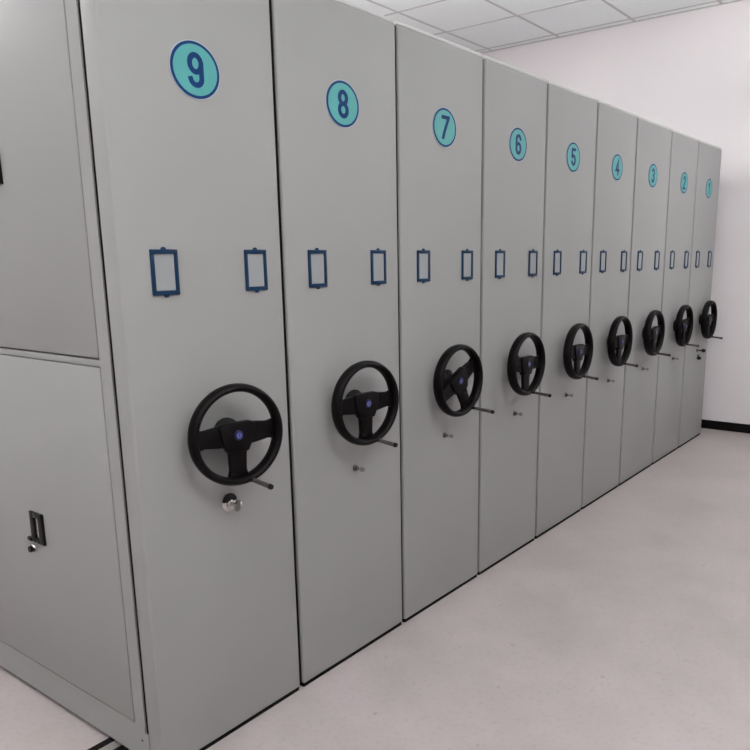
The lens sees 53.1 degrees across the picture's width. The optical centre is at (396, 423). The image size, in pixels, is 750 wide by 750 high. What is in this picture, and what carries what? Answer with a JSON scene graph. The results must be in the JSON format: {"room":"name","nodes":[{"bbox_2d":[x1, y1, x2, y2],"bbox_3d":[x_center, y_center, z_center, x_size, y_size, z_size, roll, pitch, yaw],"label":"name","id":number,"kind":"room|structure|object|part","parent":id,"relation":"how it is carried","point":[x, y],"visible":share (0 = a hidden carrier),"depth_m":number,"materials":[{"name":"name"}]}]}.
{"room":"archive storage room","nodes":[
{"label":"archive storage room","id":0,"kind":"room"},
{"bbox_2d":[0,428,749,749],"bbox_3d":[0.610,0.982,2.713,7.590,0.120,9.203,9,15,37],"label":"floor","id":1,"kind":"structure","parent":0,"point":[625,624],"depth_m":2.86,"materials":[{"name":"white concrete"}]},
{"bbox_2d":[87,737,128,749],"bbox_3d":[-1.852,1.295,1.133,0.102,0.007,3.212,9,15,37],"label":"rail","id":2,"kind":"object","parent":1,"relation":"on","point":[109,743],"visible":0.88,"depth_m":2.36,"materials":[{"name":"black metal"}]},
{"bbox_2d":[0,0,301,749],"bbox_3d":[-0.915,-0.192,2.483,1.345,2.312,0.606,9,15,37],"label":"tall cabinet","id":3,"kind":"object","parent":1,"relation":"on","point":[149,591],"visible":1,"depth_m":2.16,"materials":[{"name":"grey metal"}]},
{"bbox_3d":[-1.184,-0.751,2.192,0.102,0.104,0.011,9,15,37],"label":"door handle","id":4,"kind":"part","parent":3,"relation":"part of","materials":[{"name":"black paint"}]},
{"bbox_3d":[-1.169,0.337,2.428,0.102,0.104,0.011,9,15,37],"label":"door handle","id":5,"kind":"part","parent":3,"relation":"part of","materials":[{"name":"black paint"}]},
{"bbox_3d":[-1.185,-0.722,2.219,0.946,0.997,0.020,9,15,37],"label":"door","id":6,"kind":"part","parent":3,"relation":"part of","materials":[{"name":"grey metal"}]},
{"bbox_3d":[-1.171,0.318,2.445,0.946,1.078,0.020,9,15,37],"label":"door","id":7,"kind":"part","parent":3,"relation":"part of","materials":[{"name":"grey metal"}]},
{"bbox_3d":[-1.187,-0.214,2.338,1.080,2.168,0.018,9,15,37],"label":"frame","id":8,"kind":"part","parent":3,"relation":"part of","materials":[{"name":"grey metal"}]},
{"bbox_3d":[-1.000,0.852,2.790,1.092,0.111,0.569,9,15,37],"label":"frame","id":9,"kind":"part","parent":3,"relation":"part of","materials":[{"name":"grey metal"}]},
{"bbox_3d":[-0.620,-0.405,2.011,0.006,0.133,0.085,9,15,37],"label":"card frame","id":10,"kind":"part","parent":3,"relation":"part of","materials":[{"name":"blue plastic"}]},
{"bbox_3d":[-0.511,0.243,2.286,0.004,0.052,0.052,9,15,37],"label":"lock plate","id":11,"kind":"part","parent":3,"relation":"part of","materials":[{"name":"silver metal"}]},
{"bbox_3d":[-0.423,-0.462,2.262,0.006,0.133,0.085,9,15,37],"label":"card frame","id":12,"kind":"part","parent":3,"relation":"part of","materials":[{"name":"blue plastic"}]},
{"bbox_3d":[-0.397,0.174,2.199,0.097,0.025,0.018,9,16,39],"label":"crank handle","id":13,"kind":"part","parent":3,"relation":"part of","materials":[{"name":"grey metal"}]},
{"bbox_2d":[271,0,402,686],"bbox_3d":[-0.549,-0.299,2.952,1.340,2.312,0.602,9,15,37],"label":"tall cabinet","id":14,"kind":"object","parent":1,"relation":"on","point":[335,60],"visible":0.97,"depth_m":2.60,"materials":[{"name":"grey metal"}]},
{"bbox_3d":[-0.259,-0.510,2.471,0.006,0.133,0.085,9,15,37],"label":"card frame","id":15,"kind":"part","parent":14,"relation":"part of","materials":[{"name":"blue plastic"}]},
{"bbox_3d":[-0.213,-1.367,2.432,0.071,0.012,0.580,9,15,37],"label":"trim","id":16,"kind":"part","parent":14,"relation":"part of","materials":[{"name":"grey metal"}]},
{"bbox_3d":[-0.064,-0.567,2.718,0.006,0.133,0.085,9,15,37],"label":"card frame","id":17,"kind":"part","parent":14,"relation":"part of","materials":[{"name":"blue plastic"}]},
{"bbox_3d":[-0.035,0.067,2.664,0.093,0.025,0.018,9,15,37],"label":"crank handle","id":18,"kind":"part","parent":14,"relation":"part of","materials":[{"name":"grey metal"}]},
{"bbox_2d":[394,21,494,621],"bbox_3d":[-0.177,-0.403,3.410,1.360,2.312,0.597,9,15,37],"label":"tall cabinet","id":19,"kind":"object","parent":1,"relation":"on","point":[439,81],"visible":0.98,"depth_m":3.06,"materials":[{"name":"grey metal"}]},
{"bbox_3d":[0.107,-0.616,2.936,0.006,0.133,0.085,9,15,37],"label":"card frame","id":20,"kind":"part","parent":19,"relation":"part of","materials":[{"name":"blue plastic"}]},
{"bbox_3d":[0.152,-1.473,2.896,0.071,0.012,0.575,9,15,37],"label":"trim","id":21,"kind":"part","parent":19,"relation":"part of","materials":[{"name":"grey metal"}]},
{"bbox_3d":[0.302,-0.673,3.184,0.006,0.133,0.085,9,15,37],"label":"card frame","id":22,"kind":"part","parent":19,"relation":"part of","materials":[{"name":"blue plastic"}]},
{"bbox_3d":[0.361,-0.058,3.148,0.113,0.024,0.017,9,15,37],"label":"crank handle","id":23,"kind":"part","parent":19,"relation":"part of","materials":[{"name":"grey metal"}]},
{"bbox_2d":[477,55,551,574],"bbox_3d":[0.179,-0.509,3.872,1.350,2.312,0.588,9,15,37],"label":"tall cabinet","id":24,"kind":"object","parent":1,"relation":"on","point":[512,351],"visible":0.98,"depth_m":3.52,"materials":[{"name":"grey metal"}]},
{"bbox_3d":[0.470,-0.722,3.398,0.006,0.133,0.085,9,15,37],"label":"card frame","id":25,"kind":"part","parent":24,"relation":"part of","materials":[{"name":"blue plastic"}]},
{"bbox_3d":[0.512,-1.578,3.355,0.071,0.012,0.566,9,15,37],"label":"trim","id":26,"kind":"part","parent":24,"relation":"part of","materials":[{"name":"grey metal"}]},
{"bbox_3d":[0.665,-0.778,3.646,0.006,0.133,0.085,9,15,37],"label":"card frame","id":27,"kind":"part","parent":24,"relation":"part of","materials":[{"name":"blue plastic"}]},
{"bbox_3d":[0.691,-0.141,3.583,0.105,0.024,0.019,9,16,39],"label":"crank handle","id":28,"kind":"part","parent":24,"relation":"part of","materials":[{"name":"grey metal"}]},
{"bbox_2d":[534,80,598,538],"bbox_3d":[0.533,-0.614,4.334,1.335,2.312,0.594,9,15,37],"label":"tall cabinet","id":29,"kind":"object","parent":1,"relation":"on","point":[566,337],"visible":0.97,"depth_m":3.99,"materials":[{"name":"grey metal"}]},
{"bbox_3d":[0.828,-0.826,3.853,0.006,0.133,0.085,9,15,37],"label":"card frame","id":30,"kind":"part","parent":29,"relation":"part of","materials":[{"name":"blue plastic"}]},
{"bbox_3d":[0.872,-1.682,3.812,0.071,0.012,0.573,9,15,37],"label":"trim","id":31,"kind":"part","parent":29,"relation":"part of","materials":[{"name":"grey metal"}]},
{"bbox_3d":[1.023,-0.882,4.101,0.006,0.133,0.085,9,15,37],"label":"card frame","id":32,"kind":"part","parent":29,"relation":"part of","materials":[{"name":"blue plastic"}]},
{"bbox_3d":[1.046,-0.248,4.047,0.092,0.024,0.018,9,15,37],"label":"crank handle","id":33,"kind":"part","parent":29,"relation":"part of","materials":[{"name":"grey metal"}]},
{"bbox_2d":[580,100,637,509],"bbox_3d":[0.895,-0.719,4.794,1.335,2.312,0.594,9,15,37],"label":"tall cabinet","id":34,"kind":"object","parent":1,"relation":"on","point":[610,327],"visible":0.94,"depth_m":4.45,"materials":[{"name":"grey metal"}]},
{"bbox_3d":[1.190,-0.931,4.314,0.006,0.133,0.085,9,15,37],"label":"card frame","id":35,"kind":"part","parent":34,"relation":"part of","materials":[{"name":"blue plastic"}]},
{"bbox_3d":[1.233,-1.787,4.272,0.071,0.012,0.572,9,15,37],"label":"trim","id":36,"kind":"part","parent":34,"relation":"part of","materials":[{"name":"grey metal"}]},
{"bbox_3d":[1.384,-0.987,4.561,0.006,0.133,0.085,9,15,37],"label":"card frame","id":37,"kind":"part","parent":34,"relation":"part of","materials":[{"name":"blue plastic"}]},
{"bbox_3d":[1.407,-0.353,4.507,0.092,0.024,0.018,9,15,37],"label":"crank handle","id":38,"kind":"part","parent":34,"relation":"part of","materials":[{"name":"grey metal"}]},
{"bbox_2d":[618,116,671,485],"bbox_3d":[1.269,-0.828,5.270,1.335,2.312,0.635,9,15,37],"label":"tall cabinet","id":39,"kind":"object","parent":1,"relation":"on","point":[653,139],"visible":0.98,"depth_m":4.93,"materials":[{"name":"grey metal"}]},
{"bbox_3d":[1.551,-1.036,4.773,0.006,0.133,0.085,9,15,37],"label":"card frame","id":40,"kind":"part","parent":39,"relation":"part of","materials":[{"name":"blue plastic"}]},
{"bbox_3d":[1.607,-1.896,4.748,0.071,0.012,0.614,9,15,37],"label":"trim","id":41,"kind":"part","parent":39,"relation":"part of","materials":[{"name":"grey metal"}]},
{"bbox_3d":[1.746,-1.092,5.021,0.006,0.133,0.085,9,15,37],"label":"card frame","id":42,"kind":"part","parent":39,"relation":"part of","materials":[{"name":"blue plastic"}]},
{"bbox_3d":[1.768,-0.458,4.966,0.092,0.024,0.018,9,23,37],"label":"crank handle","id":43,"kind":"part","parent":39,"relation":"part of","materials":[{"name":"grey metal"}]},
{"bbox_2d":[651,129,698,464],"bbox_3d":[1.644,-0.937,5.747,1.335,2.312,0.598,9,15,37],"label":"tall cabinet","id":44,"kind":"object","parent":1,"relation":"on","point":[676,311],"visible":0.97,"depth_m":5.41,"materials":[{"name":"grey metal"}]},
{"bbox_3d":[1.938,-1.148,5.265,0.006,0.133,0.085,9,15,37],"label":"card frame","id":45,"kind":"part","parent":44,"relation":"part of","materials":[{"name":"blue plastic"}]},
{"bbox_3d":[1.983,-2.005,5.226,0.071,0.012,0.577,9,15,37],"label":"trim","id":46,"kind":"part","parent":44,"relation":"part of","materials":[{"name":"grey metal"}]},
{"bbox_3d":[2.132,-1.205,5.513,0.006,0.133,0.085,9,15,37],"label":"card frame","id":47,"kind":"part","parent":44,"relation":"part of","materials":[{"name":"blue plastic"}]},
{"bbox_2d":[677,140,722,447],"bbox_3d":[2.006,-1.042,6.209,1.335,2.312,0.593,9,15,37],"label":"tall cabinet","id":48,"kind":"object","parent":1,"relation":"on","point":[709,155],"visible":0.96,"depth_m":5.88,"materials":[{"name":"grey metal"}]},
{"bbox_3d":[2.302,-1.254,5.729,0.006,0.133,0.085,9,15,37],"label":"card frame","id":49,"kind":"part","parent":48,"relation":"part of","materials":[{"name":"blue plastic"}]},
{"bbox_3d":[2.350,-2.112,5.694,0.071,0.012,0.589,9,15,37],"label":"trim","id":50,"kind":"part","parent":48,"relation":"part of","materials":[{"name":"grey metal"}]},
{"bbox_3d":[2.496,-1.310,5.976,0.006,0.133,0.085,9,15,37],"label":"card frame","id":51,"kind":"part","parent":48,"relation":"part of","materials":[{"name":"blue plastic"}]},
{"bbox_2d":[346,0,735,52],"bbox_3d":[0.562,-2.486,1.959,7.350,0.100,8.963,9,15,37],"label":"ceiling","id":52,"kind":"structure","parent":0,"point":[447,15],"depth_m":6.17,"materials":[{"name":"tile"}]},
{"bbox_2d":[367,0,742,53],"bbox_3d":[0.560,-2.442,1.971,7.357,0.016,8.963,9,15,37],"label":"grid","id":53,"kind":"object","parent":52,"relation":"attached to","point":[604,1],"depth_m":6.26,"materials":[{"name":"silver metal"}]},
{"bbox_2d":[482,0,749,424],"bbox_3d":[3.348,-1.608,5.839,7.590,3.539,0.120,9,15,37],"label":"wall","id":54,"kind":"structure","parent":0,"point":[688,73],"depth_m":6.29,"materials":[{"name":"white paint"}]},
{"bbox_2d":[701,419,749,433],"bbox_3d":[3.330,0.096,6.155,7.350,0.076,0.014,9,15,37],"label":"baseboard","id":55,"kind":"structure","parent":54,"relation":"attached to","point":[709,424],"depth_m":6.50,"materials":[{"name":"black plastic"}]}
]}

